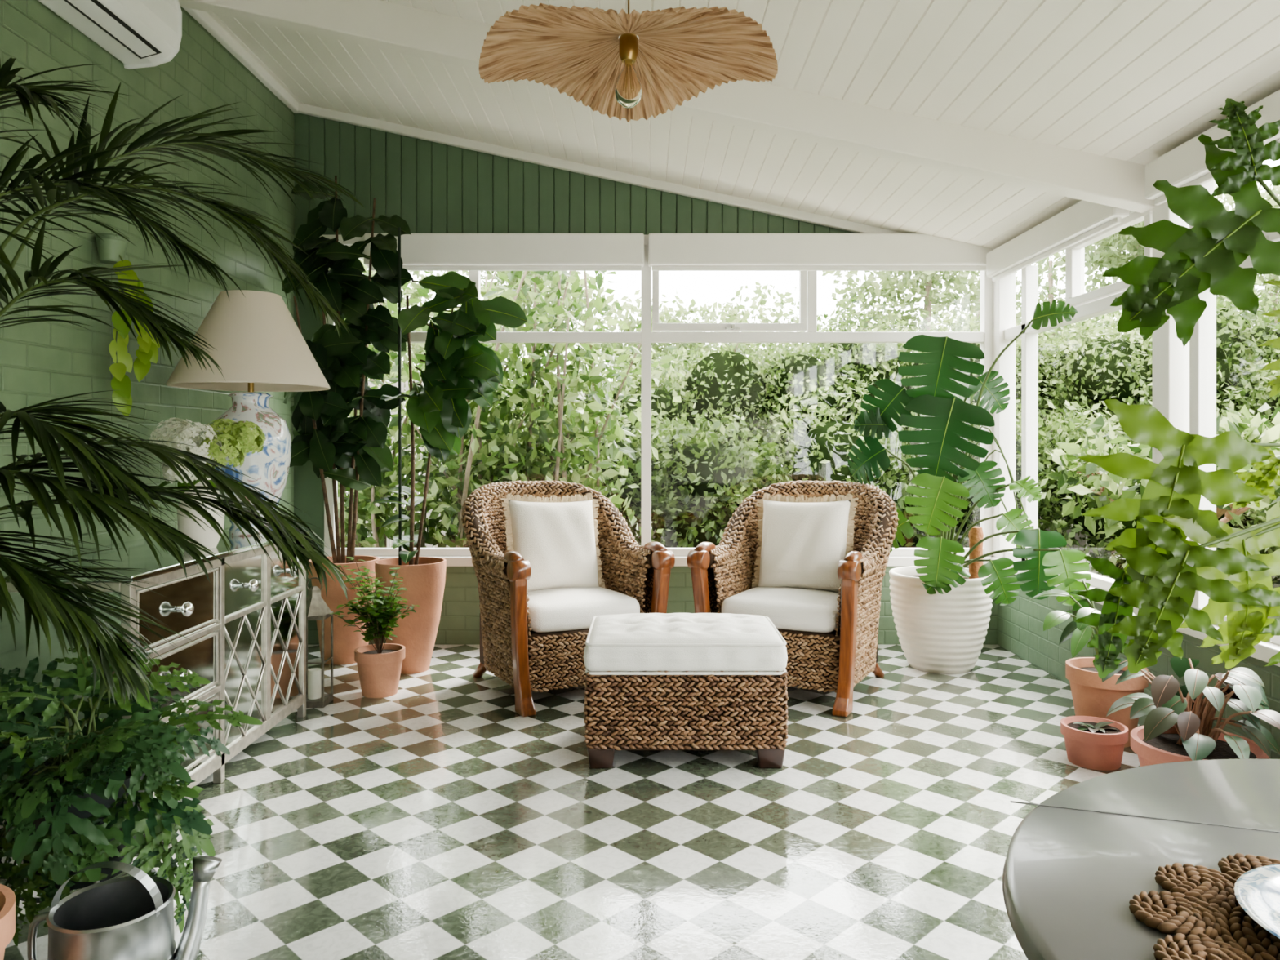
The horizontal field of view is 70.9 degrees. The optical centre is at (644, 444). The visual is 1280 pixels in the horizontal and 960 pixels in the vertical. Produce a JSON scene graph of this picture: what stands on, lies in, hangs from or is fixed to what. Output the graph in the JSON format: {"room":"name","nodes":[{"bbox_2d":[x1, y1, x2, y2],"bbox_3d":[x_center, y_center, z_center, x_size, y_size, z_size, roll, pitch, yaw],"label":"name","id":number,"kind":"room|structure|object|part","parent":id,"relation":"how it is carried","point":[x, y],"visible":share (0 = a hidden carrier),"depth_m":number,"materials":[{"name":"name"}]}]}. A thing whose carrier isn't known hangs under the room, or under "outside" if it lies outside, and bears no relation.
{"room":"sunroom","nodes":[
{"label":"sunroom","id":0,"kind":"room"},
{"bbox_2d":[93,232,129,264],"bbox_3d":[-2.048,-0.750,3.450,0.120,0.100,0.120,0,0,0],"label":"wall pot","id":1,"kind":"object","parent":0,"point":[112,250],"depth_m":3.41,"materials":[{"name":"ceramic"}]},
{"bbox_2d":[0,0,294,561],"bbox_3d":[-2.185,-0.525,1.460,0.150,3.450,8.120,0,0,0],"label":"wall","id":2,"kind":"structure","parent":0,"point":[41,362],"depth_m":3.70,"materials":[{"name":"green paint"}]},
{"bbox_2d":[37,0,182,69],"bbox_3d":[-1.999,-1.682,3.210,0.246,0.319,0.860,0,0,0],"label":"air conditioner","id":3,"kind":"object","parent":2,"relation":"attached to","point":[139,33],"visible":1,"depth_m":3.42,"materials":[{"name":"white plastic"}]},
{"bbox_2d":[64,0,161,58],"bbox_3d":[-1.968,-1.551,3.205,0.085,0.024,0.750,0,0,0],"label":"outlet","id":4,"kind":"object","parent":3,"relation":"attached to","point":[102,15],"depth_m":3.34,"materials":[{"name":"grey plastic"}]},
{"bbox_2d":[93,232,159,415],"bbox_3d":[-2.009,-0.452,3.451,0.198,0.695,0.226,0,0,0],"label":"pothos","id":5,"kind":"object","parent":2,"relation":"hanging from","point":[112,250],"visible":0.7,"depth_m":3.41,"materials":[{"name":"green plant"}]},
{"bbox_2d":[182,6,299,113],"bbox_3d":[-2.087,-2.020,1.400,0.045,0.060,8.000,0,0,0],"label":"trim","id":6,"kind":"structure","parent":2,"relation":"attached to","point":[204,19],"depth_m":4.63,"materials":[{"name":"white paint"}]},
{"bbox_2d":[293,236,324,559],"bbox_3d":[-2.020,-0.263,5.460,0.180,1.975,0.120,0,0,0],"label":"wall","id":7,"kind":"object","parent":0,"point":[308,498],"depth_m":5.40,"materials":[{"name":"green wood"}]},
{"bbox_2d":[354,643,404,697],"bbox_3d":[-1.280,1.093,4.340,0.236,0.215,0.236,0,0,0],"label":"pot","id":8,"kind":"object","parent":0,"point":[379,666],"depth_m":4.26,"materials":[{"name":"ceramic"}]},
{"bbox_2d":[374,556,446,674],"bbox_3d":[-1.250,0.910,4.800,0.370,0.580,0.370,0,0,0],"label":"pot","id":9,"kind":"object","parent":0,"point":[424,579],"depth_m":4.68,"materials":[{"name":"ceramic"}]},
{"bbox_2d":[0,644,1140,959],"bbox_3d":[0.005,1.250,1.425,4.630,0.100,8.250,0,0,0],"label":"floor","id":10,"kind":"structure","parent":0,"point":[433,819],"depth_m":2.81,"materials":[{"name":"tile"}]},
{"bbox_2d":[0,884,15,959],"bbox_3d":[-1.290,1.020,1.580,0.300,0.360,0.300,0,0,0],"label":"terracotta pot","id":11,"kind":"object","parent":10,"relation":"on","point":[7,896],"visible":1,"depth_m":1.63,"materials":[{"name":"ceramic"}]},
{"bbox_2d":[26,855,222,959],"bbox_3d":[-1.087,1.025,1.841,0.353,0.350,0.237,0,0,0],"label":"watering can","id":12,"kind":"object","parent":10,"relation":"on","point":[131,917],"visible":1,"depth_m":1.85,"materials":[{"name":"metal"}]},
{"bbox_2d":[0,633,262,946],"bbox_3d":[-1.375,0.863,2.149,0.731,0.698,0.704,0,0,-44],"label":"fern","id":13,"kind":"object","parent":10,"relation":"on","point":[91,802],"visible":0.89,"depth_m":2.09,"materials":[{"name":"green plant"}]},
{"bbox_2d":[0,530,309,831],"bbox_3d":[-1.750,0.790,3.300,0.580,0.820,1.384,0,0,0],"label":"sideboard","id":14,"kind":"object","parent":10,"relation":"on","point":[246,627],"visible":0.53,"depth_m":3.17,"materials":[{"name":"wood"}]},
{"bbox_2d":[148,417,266,549],"bbox_3d":[-1.619,0.139,3.333,0.390,0.482,0.314,0,0,-28],"label":"hydrangea vase","id":15,"kind":"object","parent":14,"relation":"on","point":[237,440],"visible":0.69,"depth_m":3.27,"materials":[{"name":"white ceramic"}]},
{"bbox_2d":[165,289,330,536],"bbox_3d":[-1.680,-0.130,3.830,0.640,1.020,0.640,0,0,0],"label":"table lamp","id":16,"kind":"object","parent":14,"relation":"on","point":[259,345],"visible":0.73,"depth_m":3.70,"materials":[{"name":"fabric"}]},
{"bbox_3d":[-1.680,-0.443,3.830,0.640,0.395,0.640,0,0,0],"label":"lamp shade","id":17,"kind":"part","parent":16,"relation":"part of","materials":[{"name":"beige fabric"}]},
{"bbox_3d":[-1.680,-0.420,3.830,0.060,0.400,0.060,0,0,0],"label":"stem","id":18,"kind":"part","parent":16,"relation":"part of","materials":[{"name":"gold metal"}]},
{"bbox_2d":[0,57,363,712],"bbox_3d":[-1.303,0.146,1.917,1.310,2.107,0.993,0,0,0],"label":"palm","id":19,"kind":"object","parent":10,"relation":"on","point":[79,621],"visible":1,"depth_m":1.89,"materials":[{"name":"plant"}]},
{"bbox_2d":[306,577,333,707],"bbox_3d":[-1.530,0.906,4.160,0.162,0.588,0.162,0,0,18],"label":"metal lantern","id":20,"kind":"object","parent":10,"relation":"on","point":[317,609],"visible":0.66,"depth_m":4.14,"materials":[{"name":"white metal"}]},
{"bbox_2d":[307,667,321,699],"bbox_3d":[-1.530,1.105,4.160,0.060,0.130,0.060,0,0,0],"label":"candle","id":21,"kind":"object","parent":20,"relation":"on","point":[314,674],"depth_m":4.14,"materials":[{"name":"white wax"}]},
{"bbox_2d":[281,175,413,664],"bbox_3d":[-1.647,-0.140,4.999,0.803,2.680,0.597,0,0,0],"label":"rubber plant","id":22,"kind":"object","parent":10,"relation":"on","point":[325,435],"visible":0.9,"depth_m":4.90,"materials":[{"name":"green plant"}]},
{"bbox_3d":[-1.680,0.920,5.020,0.380,0.560,0.380,0,0,0],"label":"pot","id":23,"kind":"part","parent":22,"relation":"part of","materials":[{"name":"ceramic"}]},
{"bbox_2d":[330,556,419,697],"bbox_3d":[-1.288,0.879,4.336,0.411,0.643,0.488,0,0,0],"label":"fern","id":24,"kind":"object","parent":10,"relation":"on","point":[379,664],"visible":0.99,"depth_m":4.27,"materials":[{"name":"green plant"}]},
{"bbox_2d":[371,226,528,674],"bbox_3d":[-1.037,0.020,4.699,0.804,2.360,0.590,0,0,0],"label":"fiddle leaf fig","id":25,"kind":"object","parent":10,"relation":"on","point":[459,367],"visible":1,"depth_m":4.70,"materials":[{"name":"plant"}]},
{"bbox_2d":[461,480,675,716],"bbox_3d":[-0.446,0.704,4.553,0.906,1.020,0.953,0,0,-30],"label":"wicker armchair","id":26,"kind":"object","parent":10,"relation":"on","point":[549,557],"visible":0.92,"depth_m":4.42,"materials":[{"name":"brown wicker"}]},
{"bbox_2d":[507,499,599,591],"bbox_3d":[-0.463,0.515,4.600,0.476,0.476,0.192,2,-15,-30],"label":"pillow","id":27,"kind":"object","parent":26,"relation":"on","point":[558,539],"depth_m":4.52,"materials":[{"name":"beige fabric"}]},
{"bbox_2d":[527,586,639,632],"bbox_3d":[-0.394,0.794,4.461,0.584,0.146,0.610,0,0,-30],"label":"seat cushion","id":28,"kind":"object","parent":26,"relation":"on","point":[549,609],"depth_m":4.23,"materials":[{"name":"white fabric"}]},
{"bbox_2d":[583,613,788,768],"bbox_3d":[0.153,0.948,3.585,0.766,0.503,0.567,0,0,0],"label":"wicker ottoman","id":29,"kind":"object","parent":10,"relation":"on","point":[655,681],"visible":1,"depth_m":3.31,"materials":[{"name":"brown wicker"}]},
{"bbox_2d":[583,613,787,671],"bbox_3d":[0.153,0.771,3.585,0.764,0.149,0.561,0,0,0],"label":"cushion","id":30,"kind":"object","parent":29,"relation":"on","point":[633,642],"depth_m":3.32,"materials":[{"name":"white fabric"}]},
{"bbox_2d":[687,480,898,716],"bbox_3d":[0.796,0.704,4.553,0.906,1.020,0.953,0,0,30],"label":"wicker armchair","id":31,"kind":"object","parent":10,"relation":"on","point":[811,557],"visible":0.88,"depth_m":4.43,"materials":[{"name":"brown wicker"}]},
{"bbox_2d":[721,586,839,632],"bbox_3d":[0.744,0.794,4.461,0.584,0.146,0.610,0,0,30],"label":"seat cushion","id":32,"kind":"object","parent":31,"relation":"on","point":[797,609],"depth_m":4.22,"materials":[{"name":"white fabric"}]},
{"bbox_2d":[757,499,850,592],"bbox_3d":[0.813,0.515,4.600,0.476,0.476,0.192,-2,-15,30],"label":"pillow","id":33,"kind":"object","parent":31,"relation":"on","point":[803,544],"depth_m":4.52,"materials":[{"name":"white fabric"}]},
{"bbox_2d":[848,299,1091,674],"bbox_3d":[1.712,0.257,4.609,1.217,1.887,0.743,0,0,44],"label":"monstera","id":34,"kind":"object","parent":10,"relation":"on","point":[941,607],"visible":0.99,"depth_m":4.59,"materials":[{"name":"green plant"}]},
{"bbox_2d":[1026,577,1148,747],"bbox_3d":[1.827,0.886,3.698,0.421,0.628,0.558,0,0,14],"label":"potted plant","id":35,"kind":"object","parent":10,"relation":"on","point":[1091,697],"visible":0.46,"depth_m":3.57,"materials":[{"name":"plant"}]},
{"bbox_2d":[1060,715,1128,770],"bbox_3d":[1.700,1.124,3.400,0.230,0.152,0.230,0,0,0],"label":"terracotta pot","id":36,"kind":"object","parent":10,"relation":"on","point":[1094,743],"visible":1,"depth_m":3.33,"materials":[{"name":"ceramic"}]},
{"bbox_2d":[1002,758,1279,959],"bbox_3d":[0.870,0.822,0.780,1.040,0.746,1.040,0,0,0],"label":"round dining table","id":37,"kind":"object","parent":10,"relation":"on","point":[1074,864],"visible":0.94,"depth_m":1.01,"materials":[{"name":"paint"}]},
{"bbox_2d":[1128,853,1279,959],"bbox_3d":[0.640,0.444,0.770,0.386,0.011,0.386,0,0,-45],"label":"placemat","id":38,"kind":"object","parent":37,"relation":"on","point":[1207,911],"visible":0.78,"depth_m":0.84,"materials":[{"name":"brown wicker"}]},
{"bbox_2d":[1234,863,1279,939],"bbox_3d":[0.655,0.428,0.785,0.234,0.019,0.234,0,0,0],"label":"plate","id":39,"kind":"object","parent":38,"relation":"on","point":[1257,891],"visible":1,"depth_m":0.84,"materials":[{"name":"white ceramic"}]},
{"bbox_2d":[1074,97,1279,679],"bbox_3d":[1.517,0.207,1.794,1.036,1.985,0.814,0,0,0],"label":"plant","id":40,"kind":"object","parent":10,"relation":"on","point":[1162,574],"visible":1,"depth_m":2.00,"materials":[{"name":"green plant"}]},
{"bbox_2d":[1102,657,1279,766],"bbox_3d":[1.821,0.964,3.009,0.477,0.473,0.587,0,0,0],"label":"potted plant","id":41,"kind":"object","parent":10,"relation":"on","point":[1193,705],"visible":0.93,"depth_m":2.94,"materials":[{"name":"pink plant"}]},
{"bbox_2d":[294,113,857,238],"bbox_3d":[0.005,-1.615,5.404,4.230,0.910,0.007,0,0,0],"label":"wall","id":42,"kind":"structure","parent":0,"point":[435,188],"depth_m":5.40,"materials":[{"name":"green wood"}]},
{"bbox_2d":[319,235,648,245],"bbox_3d":[0.085,-1.230,5.440,4.070,0.060,0.120,0,0,0],"label":"trim","id":43,"kind":"structure","parent":42,"relation":"attached to","point":[348,242],"depth_m":5.38,"materials":[{"name":"white paint"}]},
{"bbox_2d":[363,233,644,271],"bbox_3d":[-0.833,-1.143,5.335,1.655,0.215,0.089,0,0,0],"label":"roller blind","id":44,"kind":"object","parent":42,"relation":"attached to","point":[419,251],"visible":0.79,"depth_m":5.29,"materials":[{"name":"white fabric"}]},
{"bbox_3d":[-0.830,-1.048,5.335,1.620,0.027,0.020,0,0,0],"label":"blind rail","id":45,"kind":"part","parent":44,"relation":"part of","materials":[{"name":"white paint"}]},
{"bbox_2d":[297,102,904,233],"bbox_3d":[0.005,-1.575,5.378,4.230,0.967,0.045,0,0,0],"label":"trim","id":46,"kind":"structure","parent":42,"relation":"attached to","point":[307,109],"depth_m":5.36,"materials":[{"name":"white paint"}]},
{"bbox_2d":[652,271,807,331],"bbox_3d":[0.508,-0.902,5.405,0.927,0.435,0.050,0,0,0],"label":"window","id":47,"kind":"structure","parent":42,"relation":"in","point":[802,326],"depth_m":5.38,"materials":[{"name":"white paint"}]},
{"bbox_2d":[724,323,740,329],"bbox_3d":[0.525,-0.705,5.355,0.090,0.030,0.050,0,0,0],"label":"latch","id":48,"kind":"object","parent":47,"relation":"attached to","point":[732,326],"visible":1,"depth_m":5.36,"materials":[{"name":"silver metal"}]},
{"bbox_2d":[648,233,991,271],"bbox_3d":[1.035,-1.143,5.335,2.030,0.215,0.089,0,0,0],"label":"roller blind","id":49,"kind":"object","parent":42,"relation":"attached to","point":[666,251],"visible":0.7,"depth_m":5.29,"materials":[{"name":"white fabric"}]},
{"bbox_3d":[1.035,-1.048,5.335,1.990,0.027,0.020,0,0,0],"label":"blind rail","id":50,"kind":"part","parent":49,"relation":"part of","materials":[{"name":"white paint"}]},
{"bbox_2d":[306,566,997,644],"bbox_3d":[0.065,0.963,5.460,4.350,0.475,0.120,0,0,0],"label":"wall","id":51,"kind":"structure","parent":0,"point":[460,619],"depth_m":5.40,"materials":[{"name":"green paint"}]},
{"bbox_2d":[324,244,993,566],"bbox_3d":[0.145,-0.247,5.440,4.150,1.945,0.160,0,0,0],"label":"frame","id":52,"kind":"object","parent":51,"relation":"on","point":[454,557],"visible":0.16,"depth_m":5.40,"materials":[{"name":"white paint"}]},
{"bbox_2d":[207,0,1279,250],"bbox_3d":[0.055,-1.588,1.460,4.370,0.945,8.120,0,0,0],"label":"ceiling","id":53,"kind":"structure","parent":0,"point":[1132,81],"depth_m":3.55,"materials":[{"name":"paint"}]},
{"bbox_2d":[479,0,777,122],"bbox_3d":[-0.047,-1.294,2.605,0.869,0.634,0.868,0,0,0],"label":"pendant lamp","id":54,"kind":"object","parent":53,"relation":"hanging from","point":[679,53],"visible":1,"depth_m":2.58,"materials":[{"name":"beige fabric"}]},
{"bbox_2d":[618,33,638,63],"bbox_3d":[-0.047,-1.165,2.600,0.056,0.110,0.056,0,0,0],"label":"socket","id":55,"kind":"object","parent":54,"relation":"attached to","point":[628,42],"depth_m":2.58,"materials":[{"name":"gold metal"}]},
{"bbox_3d":[-0.047,-1.413,2.600,0.005,0.386,0.006,0,0,0],"label":"cord","id":56,"kind":"part","parent":54,"relation":"part of","materials":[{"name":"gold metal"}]},
{"bbox_3d":[-0.047,-1.044,2.600,0.082,0.135,0.082,0,0,0],"label":"bulb","id":57,"kind":"part","parent":54,"relation":"part of","materials":[{"name":"clear glass"}]},
{"bbox_2d":[178,0,1154,213],"bbox_3d":[0.005,-1.518,3.750,4.230,1.082,0.100,0,0,0],"label":"ceiling beam","id":58,"kind":"structure","parent":53,"relation":"attached to","point":[388,26],"depth_m":3.70,"materials":[{"name":"white wood"}]},
{"bbox_2d":[888,565,993,674],"bbox_3d":[1.600,0.945,4.860,0.540,0.510,0.540,0,0,0],"label":"pot","id":59,"kind":"object","parent":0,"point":[945,633],"depth_m":4.67,"materials":[{"name":"white ceramic"}]},
{"bbox_2d":[1065,657,1148,747],"bbox_3d":[1.880,1.050,3.660,0.300,0.300,0.300,0,0,0],"label":"pot","id":60,"kind":"object","parent":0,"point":[1091,697],"depth_m":3.56,"materials":[{"name":"ceramic"}]},
{"bbox_2d":[997,573,1279,759],"bbox_3d":[2.180,0.963,1.400,0.120,0.475,8.000,0,0,0],"label":"wall","id":61,"kind":"structure","parent":0,"point":[1020,632],"depth_m":4.53,"materials":[{"name":"green tile"}]},
{"bbox_2d":[991,179,1279,666],"bbox_3d":[2.155,-0.188,1.400,0.170,1.825,8.000,0,0,0],"label":"frame","id":62,"kind":"object","parent":61,"relation":"on","point":[1184,378],"visible":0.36,"depth_m":4.24,"materials":[{"name":"white paint"}]},
{"bbox_2d":[1067,180,1279,306],"bbox_3d":[2.125,-0.843,3.575,0.050,0.315,1.770,0,0,0],"label":"window","id":63,"kind":"structure","parent":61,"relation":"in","point":[1076,299],"depth_m":4.17,"materials":[{"name":"white paint"}]},
{"bbox_2d":[986,200,1129,281],"bbox_3d":[2.040,-1.040,4.555,0.080,0.170,1.430,0,0,0],"label":"roller blind","id":64,"kind":"object","parent":63,"relation":"attached to","point":[1084,220],"visible":0.93,"depth_m":4.41,"materials":[{"name":"white fabric"}]},
{"bbox_2d":[1145,89,1279,204],"bbox_3d":[2.040,-1.040,2.775,0.080,0.170,1.650,0,0,0],"label":"roller blind","id":65,"kind":"object","parent":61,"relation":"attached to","point":[1184,165],"visible":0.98,"depth_m":3.30,"materials":[{"name":"white fabric"}]},
{"bbox_3d":[2.040,-0.968,2.775,0.020,0.025,1.610,0,0,0],"label":"blind rail","id":66,"kind":"part","parent":65,"relation":"part of","materials":[{"name":"white paint"}]},
{"bbox_2d":[1130,724,1270,766],"bbox_3d":[1.860,1.100,3.020,0.400,0.200,0.400,0,0,0],"label":"pot","id":67,"kind":"object","parent":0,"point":[1167,747],"depth_m":3.01,"materials":[{"name":"orange ceramic"}]},
{"label":"outside","id":68,"kind":"structure","parent":0,"visible":0},
{"bbox_2d":[390,521,1279,618],"bbox_3d":[0.000,1.320,4.000,28.000,0.001,24.000,0,0,0],"label":"ground","id":69,"kind":"structure","parent":68,"point":[1275,585],"depth_m":9.34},
{"bbox_2d":[337,259,684,547],"bbox_3d":[-2.265,-0.367,6.550,5.106,3.887,1.947,0,0,-7],"label":"trees","id":70,"kind":"object","parent":69,"relation":"on","point":[561,454],"visible":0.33,"depth_m":6.47,"materials":[{"name":"green plant"}]},
{"bbox_2d":[337,381,1116,553],"bbox_3d":[1.192,0.250,9.915,14.385,1.900,0.030,0,0,0],"label":"fence","id":71,"kind":"object","parent":69,"relation":"on","point":[1083,542],"visible":0.02,"depth_m":9.90,"materials":[{"name":"brown wood"}]},
{"bbox_2d":[360,180,1279,506],"bbox_3d":[0.903,-1.320,6.052,20.139,5.253,16.327,0,0,0],"label":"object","id":72,"kind":"object","parent":69,"relation":"on","point":[1108,255],"visible":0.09,"depth_m":12.07,"materials":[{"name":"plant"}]},
{"bbox_2d":[441,274,1279,584],"bbox_3d":[3.660,-0.352,3.127,11.738,3.302,13.728,0,0,0],"label":"hedge","id":73,"kind":"object","parent":69,"relation":"on","point":[700,478],"visible":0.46,"depth_m":8.22,"materials":[{"name":"green plant"}]},
{"bbox_2d":[1039,402,1279,552],"bbox_3d":[3.532,0.451,5.298,1.789,1.510,3.097,0,0,0],"label":"bush","id":74,"kind":"object","parent":69,"relation":"on","point":[1112,487],"visible":0.32,"depth_m":5.76,"materials":[{"name":"plant"}]}
]}

